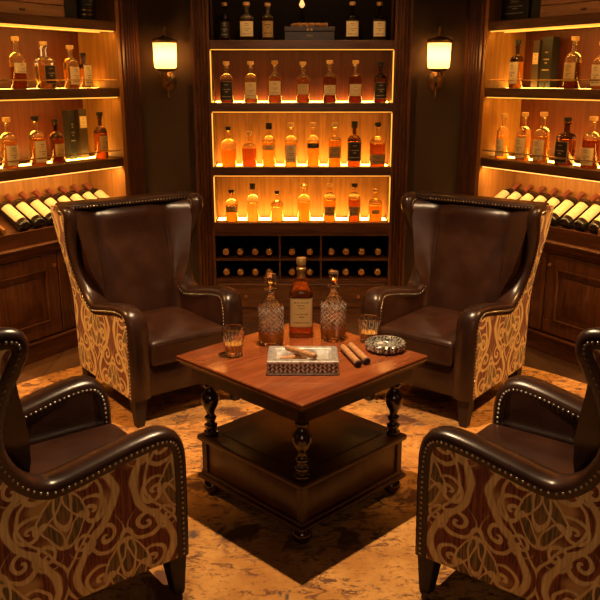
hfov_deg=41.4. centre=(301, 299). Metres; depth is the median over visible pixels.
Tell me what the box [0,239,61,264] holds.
countertop
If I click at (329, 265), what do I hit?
wine bottle
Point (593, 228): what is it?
wine bottle
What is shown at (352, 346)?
cigar
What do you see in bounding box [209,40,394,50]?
shelf
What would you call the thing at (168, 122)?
wall
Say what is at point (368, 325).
tumbler
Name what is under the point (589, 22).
shelf
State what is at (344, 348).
cigar
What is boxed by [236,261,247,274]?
wine bottle
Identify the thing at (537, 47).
gift box
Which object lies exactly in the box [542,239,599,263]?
countertop
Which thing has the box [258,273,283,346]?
decanter
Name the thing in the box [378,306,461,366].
seat cushion
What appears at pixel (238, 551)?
rug
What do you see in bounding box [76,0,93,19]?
canister
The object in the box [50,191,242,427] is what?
chair
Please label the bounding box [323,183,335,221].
bottle
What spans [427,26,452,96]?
wall sconce
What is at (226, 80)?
bottle
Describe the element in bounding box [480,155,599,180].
shelf
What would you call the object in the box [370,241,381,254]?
wine bottle
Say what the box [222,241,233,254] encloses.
wine bottle
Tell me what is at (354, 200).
bottle
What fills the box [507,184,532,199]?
wine bottle
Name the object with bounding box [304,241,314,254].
wine bottle
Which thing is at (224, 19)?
bottle
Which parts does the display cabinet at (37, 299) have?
door, panel, rack panel, light panel, gallery rail, gallery rail, door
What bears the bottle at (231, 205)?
on the display cabinet at (214, 180)
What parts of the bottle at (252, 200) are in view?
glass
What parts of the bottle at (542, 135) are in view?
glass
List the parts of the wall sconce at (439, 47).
arm, lamp shade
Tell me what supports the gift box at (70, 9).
on the display cabinet at (37, 299)
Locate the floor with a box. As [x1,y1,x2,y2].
[16,323,587,383]
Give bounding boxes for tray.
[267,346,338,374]
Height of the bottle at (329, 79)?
0.252 m
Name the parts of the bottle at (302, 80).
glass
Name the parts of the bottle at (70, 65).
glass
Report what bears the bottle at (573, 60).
on the display cabinet at (565, 293)
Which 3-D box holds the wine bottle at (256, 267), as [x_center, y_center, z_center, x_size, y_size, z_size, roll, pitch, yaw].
[-0.303,-0.206,5.260,0.075,0.074,0.198,0,16,0]
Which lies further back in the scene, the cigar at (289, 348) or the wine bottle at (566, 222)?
the wine bottle at (566, 222)
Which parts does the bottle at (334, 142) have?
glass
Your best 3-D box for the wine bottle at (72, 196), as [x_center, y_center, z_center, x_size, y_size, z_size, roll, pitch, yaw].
[-1.367,-0.593,4.837,0.278,0.189,0.079,10,18,31]
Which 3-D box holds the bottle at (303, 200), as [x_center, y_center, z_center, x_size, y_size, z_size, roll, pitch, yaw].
[0.013,-0.628,5.100,0.082,0.240,0.081,0,16,0]
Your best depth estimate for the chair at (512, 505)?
2.23 m
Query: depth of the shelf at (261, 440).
2.92 m
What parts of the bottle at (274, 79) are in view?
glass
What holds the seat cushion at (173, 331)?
on the chair at (140, 305)
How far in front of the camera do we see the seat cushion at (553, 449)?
2.55 m
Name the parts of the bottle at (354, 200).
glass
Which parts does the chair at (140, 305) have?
leg, panel, nailhead trim, nailhead trim, backrest, leg, seat, wing arm, nailhead trim, leg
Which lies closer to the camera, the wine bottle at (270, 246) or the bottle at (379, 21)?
the bottle at (379, 21)
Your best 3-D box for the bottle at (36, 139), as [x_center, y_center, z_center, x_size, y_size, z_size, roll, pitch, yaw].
[-1.477,-0.888,4.428,0.091,0.268,0.090,9,18,30]
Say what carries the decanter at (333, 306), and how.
on the coffee table
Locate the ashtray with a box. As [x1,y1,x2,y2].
[365,335,406,354]
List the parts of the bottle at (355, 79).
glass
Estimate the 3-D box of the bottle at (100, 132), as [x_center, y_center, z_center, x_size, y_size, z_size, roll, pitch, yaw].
[-1.214,-0.993,4.793,0.081,0.275,0.080,9,18,30]
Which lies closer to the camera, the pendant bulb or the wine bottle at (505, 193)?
the pendant bulb
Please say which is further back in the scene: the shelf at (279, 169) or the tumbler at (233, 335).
the shelf at (279, 169)
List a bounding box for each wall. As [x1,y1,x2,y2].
[136,0,199,284]
[404,0,467,284]
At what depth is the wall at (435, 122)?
4.96 m
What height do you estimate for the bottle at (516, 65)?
0.268 m
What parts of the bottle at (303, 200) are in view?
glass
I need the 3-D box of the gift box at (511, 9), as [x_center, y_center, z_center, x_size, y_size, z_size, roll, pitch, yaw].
[1.292,-1.778,4.622,0.141,0.300,0.210,-9,18,-30]
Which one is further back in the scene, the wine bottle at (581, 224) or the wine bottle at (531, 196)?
the wine bottle at (531, 196)
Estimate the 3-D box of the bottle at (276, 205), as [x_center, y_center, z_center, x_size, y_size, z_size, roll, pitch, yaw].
[-0.161,-0.606,5.106,0.082,0.193,0.082,0,16,0]
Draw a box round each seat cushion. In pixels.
[30,424,126,473]
[142,306,222,366]
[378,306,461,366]
[477,424,573,473]
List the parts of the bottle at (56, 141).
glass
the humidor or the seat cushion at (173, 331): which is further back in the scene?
the humidor
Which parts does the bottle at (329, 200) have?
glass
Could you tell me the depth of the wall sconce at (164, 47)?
4.72 m
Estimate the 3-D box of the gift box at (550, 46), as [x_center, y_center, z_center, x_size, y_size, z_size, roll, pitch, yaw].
[1.441,-1.382,4.627,0.061,0.285,0.082,-9,18,-30]
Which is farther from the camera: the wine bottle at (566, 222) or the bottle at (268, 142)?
the bottle at (268, 142)
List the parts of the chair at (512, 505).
leg, nailhead trim, wing arm, backrest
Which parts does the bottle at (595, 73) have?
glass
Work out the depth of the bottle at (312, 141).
4.98 m
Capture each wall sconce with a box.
[151,26,176,96]
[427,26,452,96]
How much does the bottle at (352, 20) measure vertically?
0.222 m
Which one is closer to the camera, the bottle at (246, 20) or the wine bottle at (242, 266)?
the bottle at (246, 20)
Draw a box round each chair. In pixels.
[0,327,188,599]
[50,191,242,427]
[361,191,553,427]
[415,327,599,599]
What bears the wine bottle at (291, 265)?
in the display cabinet at (214, 180)
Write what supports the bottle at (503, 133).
on the display cabinet at (565, 293)
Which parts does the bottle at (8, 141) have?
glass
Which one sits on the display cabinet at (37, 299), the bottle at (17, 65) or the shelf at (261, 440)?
the bottle at (17, 65)
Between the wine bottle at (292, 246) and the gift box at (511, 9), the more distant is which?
the wine bottle at (292, 246)
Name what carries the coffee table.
on the rug
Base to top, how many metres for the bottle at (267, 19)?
0.215 m
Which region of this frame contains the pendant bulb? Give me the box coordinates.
[299,0,304,7]
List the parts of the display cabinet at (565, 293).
door, gallery rail, gallery rail, light panel, rack panel, panel, door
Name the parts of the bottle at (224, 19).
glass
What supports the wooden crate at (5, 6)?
on the display cabinet at (37, 299)
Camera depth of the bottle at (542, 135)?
4.55 m
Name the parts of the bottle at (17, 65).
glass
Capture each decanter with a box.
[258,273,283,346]
[320,270,345,341]
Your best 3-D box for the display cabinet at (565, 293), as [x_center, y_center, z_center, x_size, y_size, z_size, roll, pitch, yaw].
[1.640,-0.842,4.264,0.369,2.420,1.958,-9,18,-30]
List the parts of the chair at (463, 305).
leg, wing arm, nailhead trim, seat, leg, backrest, nailhead trim, nailhead trim, panel, leg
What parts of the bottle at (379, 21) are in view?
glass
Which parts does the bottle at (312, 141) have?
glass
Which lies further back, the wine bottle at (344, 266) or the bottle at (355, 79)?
the wine bottle at (344, 266)
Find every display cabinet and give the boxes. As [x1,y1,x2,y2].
[0,0,146,365]
[190,0,413,322]
[457,0,599,365]
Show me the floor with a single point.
(67, 359)
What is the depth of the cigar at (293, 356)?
2.77 m
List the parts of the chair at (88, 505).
backrest, wing arm, nailhead trim, leg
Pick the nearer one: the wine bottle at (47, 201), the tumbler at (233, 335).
the tumbler at (233, 335)
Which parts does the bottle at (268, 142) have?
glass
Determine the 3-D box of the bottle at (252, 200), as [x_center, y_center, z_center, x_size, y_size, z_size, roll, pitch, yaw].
[-0.316,-0.628,5.100,0.080,0.240,0.079,0,16,0]
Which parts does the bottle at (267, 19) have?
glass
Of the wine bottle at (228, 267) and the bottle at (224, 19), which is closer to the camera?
the bottle at (224, 19)
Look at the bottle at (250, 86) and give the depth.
4.88 m
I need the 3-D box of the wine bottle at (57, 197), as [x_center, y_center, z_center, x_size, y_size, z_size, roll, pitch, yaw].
[-1.419,-0.570,4.754,0.278,0.189,0.079,10,18,31]
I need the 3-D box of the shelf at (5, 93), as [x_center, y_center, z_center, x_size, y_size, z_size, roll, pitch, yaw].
[-1.684,-1.071,4.139,0.315,0.052,1.750,9,18,30]
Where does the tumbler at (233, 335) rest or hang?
on the coffee table
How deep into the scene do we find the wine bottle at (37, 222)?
4.46 m
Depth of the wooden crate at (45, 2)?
4.26 m
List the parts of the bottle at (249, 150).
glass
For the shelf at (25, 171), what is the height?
0.052 m
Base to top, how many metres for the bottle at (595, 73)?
0.240 m
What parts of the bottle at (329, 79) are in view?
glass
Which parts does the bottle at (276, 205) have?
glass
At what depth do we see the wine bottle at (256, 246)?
5.20 m
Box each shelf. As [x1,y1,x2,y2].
[0,12,115,32]
[0,88,119,99]
[0,155,123,181]
[197,409,406,490]
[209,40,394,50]
[211,102,392,111]
[213,164,390,175]
[215,217,388,231]
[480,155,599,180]
[484,88,599,99]
[488,12,599,32]
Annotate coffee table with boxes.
[176,322,427,543]
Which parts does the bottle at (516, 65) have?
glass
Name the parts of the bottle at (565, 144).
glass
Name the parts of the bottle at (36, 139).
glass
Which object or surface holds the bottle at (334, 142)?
on the display cabinet at (214, 180)
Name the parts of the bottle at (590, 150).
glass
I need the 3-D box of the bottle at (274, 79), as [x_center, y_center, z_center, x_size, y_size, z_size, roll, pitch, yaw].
[-0.167,-1.346,4.899,0.084,0.250,0.085,0,16,0]
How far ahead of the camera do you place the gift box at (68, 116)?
4.74 m
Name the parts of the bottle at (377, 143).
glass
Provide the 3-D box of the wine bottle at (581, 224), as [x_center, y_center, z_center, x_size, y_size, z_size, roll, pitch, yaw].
[1.627,-0.477,4.421,0.278,0.189,0.076,-9,18,-30]
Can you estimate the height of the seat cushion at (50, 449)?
0.144 m
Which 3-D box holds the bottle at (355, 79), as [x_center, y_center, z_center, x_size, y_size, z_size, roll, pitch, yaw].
[0.329,-1.347,4.899,0.084,0.252,0.085,0,16,0]
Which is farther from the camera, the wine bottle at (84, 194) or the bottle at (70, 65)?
the wine bottle at (84, 194)
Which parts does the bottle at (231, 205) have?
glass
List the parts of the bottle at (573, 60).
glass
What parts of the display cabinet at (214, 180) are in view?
panel, light panel, light panel, light panel, red panel, drawer, panel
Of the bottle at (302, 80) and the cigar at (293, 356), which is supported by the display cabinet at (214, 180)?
the bottle at (302, 80)
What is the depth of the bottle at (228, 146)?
4.98 m
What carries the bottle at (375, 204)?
on the display cabinet at (214, 180)
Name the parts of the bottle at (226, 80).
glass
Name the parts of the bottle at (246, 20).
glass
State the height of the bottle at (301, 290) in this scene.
0.311 m
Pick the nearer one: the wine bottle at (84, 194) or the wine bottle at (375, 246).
the wine bottle at (84, 194)
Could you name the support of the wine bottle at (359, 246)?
in the display cabinet at (214, 180)
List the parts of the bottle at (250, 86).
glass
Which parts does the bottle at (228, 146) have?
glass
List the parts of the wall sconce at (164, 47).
lamp shade, arm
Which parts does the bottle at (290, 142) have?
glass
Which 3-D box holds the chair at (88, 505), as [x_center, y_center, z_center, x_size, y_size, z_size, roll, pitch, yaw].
[-0.777,0.428,2.362,0.662,0.969,0.752,-12,20,-37]
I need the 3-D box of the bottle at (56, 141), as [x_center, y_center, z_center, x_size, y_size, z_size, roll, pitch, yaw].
[-1.412,-0.916,4.573,0.081,0.245,0.080,9,18,30]
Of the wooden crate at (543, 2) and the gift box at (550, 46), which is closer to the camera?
the wooden crate at (543, 2)
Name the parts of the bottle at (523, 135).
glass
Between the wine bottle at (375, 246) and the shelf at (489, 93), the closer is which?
the shelf at (489, 93)
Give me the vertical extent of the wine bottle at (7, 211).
0.189 m
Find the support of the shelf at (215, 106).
attached to the display cabinet at (214, 180)
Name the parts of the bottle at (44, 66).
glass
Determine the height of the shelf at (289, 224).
0.062 m
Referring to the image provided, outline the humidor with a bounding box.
[284,27,334,39]
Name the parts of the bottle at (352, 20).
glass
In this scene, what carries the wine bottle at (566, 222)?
in the display cabinet at (565, 293)
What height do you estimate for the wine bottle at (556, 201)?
0.189 m
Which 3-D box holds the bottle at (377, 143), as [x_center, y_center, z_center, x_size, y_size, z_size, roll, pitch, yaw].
[0.475,-0.980,5.001,0.098,0.270,0.099,0,16,0]
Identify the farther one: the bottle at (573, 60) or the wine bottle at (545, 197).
the wine bottle at (545, 197)
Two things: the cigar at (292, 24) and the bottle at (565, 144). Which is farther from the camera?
the cigar at (292, 24)
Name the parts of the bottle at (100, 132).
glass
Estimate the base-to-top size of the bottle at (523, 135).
0.278 m
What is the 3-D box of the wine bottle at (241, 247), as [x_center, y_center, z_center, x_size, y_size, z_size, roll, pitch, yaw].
[-0.400,-0.335,5.224,0.075,0.074,0.198,0,16,0]
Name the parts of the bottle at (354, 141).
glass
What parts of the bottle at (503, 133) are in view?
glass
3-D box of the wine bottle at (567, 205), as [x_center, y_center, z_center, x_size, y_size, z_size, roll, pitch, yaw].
[1.524,-0.523,4.587,0.278,0.189,0.076,-9,18,-30]
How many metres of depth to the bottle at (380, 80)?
4.88 m
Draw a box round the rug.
[17,366,586,599]
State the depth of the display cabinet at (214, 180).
5.06 m
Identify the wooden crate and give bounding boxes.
[0,0,64,17]
[4,0,63,5]
[540,1,599,16]
[541,0,599,5]
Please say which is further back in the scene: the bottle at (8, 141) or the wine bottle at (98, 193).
the wine bottle at (98, 193)
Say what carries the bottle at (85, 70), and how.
on the display cabinet at (37, 299)
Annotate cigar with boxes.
[280,354,306,358]
[285,345,316,358]
[291,23,301,26]
[340,344,361,366]
[348,342,369,364]
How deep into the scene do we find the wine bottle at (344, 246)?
5.20 m
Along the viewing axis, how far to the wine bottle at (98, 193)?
4.98 m
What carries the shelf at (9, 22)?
attached to the display cabinet at (37, 299)
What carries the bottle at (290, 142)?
on the display cabinet at (214, 180)
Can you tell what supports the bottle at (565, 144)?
on the display cabinet at (565, 293)
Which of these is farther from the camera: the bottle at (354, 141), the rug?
the bottle at (354, 141)
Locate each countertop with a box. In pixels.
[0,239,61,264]
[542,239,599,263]
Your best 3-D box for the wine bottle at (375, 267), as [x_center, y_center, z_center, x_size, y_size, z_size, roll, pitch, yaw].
[0.491,-0.206,5.260,0.075,0.074,0.198,0,16,0]
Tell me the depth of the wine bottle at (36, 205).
4.55 m
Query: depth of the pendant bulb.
4.79 m
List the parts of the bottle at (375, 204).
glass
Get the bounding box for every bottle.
[0,117,18,168]
[0,201,30,231]
[5,193,44,228]
[9,36,27,88]
[19,191,53,226]
[28,116,46,165]
[33,189,56,209]
[34,41,56,88]
[46,188,70,201]
[49,119,64,162]
[59,186,84,200]
[63,45,79,87]
[71,184,96,199]
[79,53,92,87]
[83,182,108,197]
[94,112,108,158]
[219,2,230,39]
[220,61,233,102]
[221,126,236,166]
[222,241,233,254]
[222,261,234,274]
[225,189,237,221]
[235,241,247,254]
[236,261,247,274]
[240,2,253,39]
[242,131,256,166]
[244,61,257,102]
[246,183,258,221]
[250,241,261,254]
[251,261,261,274]
[262,3,273,39]
[262,123,275,166]
[264,241,275,254]
[264,261,275,272]
[268,60,281,102]
[271,190,282,221]
[284,123,296,166]
[286,241,297,254]
[287,261,296,274]
[289,257,312,337]
[296,62,309,102]
[298,183,309,221]
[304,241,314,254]
[306,261,314,274]
[307,122,318,166]
[323,60,335,102]
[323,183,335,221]
[325,241,336,254]
[325,261,335,273]
[328,123,340,166]
[339,241,350,254]
[339,261,350,274]
[346,2,358,39]
[347,121,360,166]
[348,60,361,102]
[348,183,360,221]
[354,241,365,254]
[354,261,365,274]
[368,189,381,221]
[369,122,384,166]
[369,261,381,274]
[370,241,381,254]
[373,2,385,39]
[374,62,386,102]
[495,113,509,157]
[495,182,520,197]
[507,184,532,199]
[508,40,523,87]
[514,112,530,160]
[519,186,544,200]
[532,112,550,162]
[533,188,557,201]
[547,189,570,209]
[550,191,584,226]
[554,117,576,165]
[559,193,598,228]
[563,36,581,88]
[573,203,599,231]
[580,116,599,167]
[588,215,599,234]
[590,42,599,88]
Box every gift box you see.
[62,110,77,159]
[63,0,76,18]
[73,109,88,157]
[501,0,531,20]
[530,40,541,87]
[531,0,540,17]
[539,36,559,87]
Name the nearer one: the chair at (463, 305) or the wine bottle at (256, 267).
the chair at (463, 305)
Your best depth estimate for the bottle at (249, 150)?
4.98 m
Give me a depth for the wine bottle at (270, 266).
5.23 m
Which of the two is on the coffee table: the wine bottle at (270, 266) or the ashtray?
the ashtray
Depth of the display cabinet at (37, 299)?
4.62 m
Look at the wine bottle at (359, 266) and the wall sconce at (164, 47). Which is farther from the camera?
the wine bottle at (359, 266)
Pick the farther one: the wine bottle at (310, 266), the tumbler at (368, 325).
the wine bottle at (310, 266)
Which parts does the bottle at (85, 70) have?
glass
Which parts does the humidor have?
lid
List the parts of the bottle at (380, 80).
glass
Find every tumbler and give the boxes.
[222,324,244,356]
[358,315,379,342]
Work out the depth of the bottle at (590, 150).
4.26 m
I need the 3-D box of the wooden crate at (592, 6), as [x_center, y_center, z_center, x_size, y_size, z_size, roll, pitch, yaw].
[1.567,-1.534,4.191,0.245,0.060,0.600,-9,18,-30]

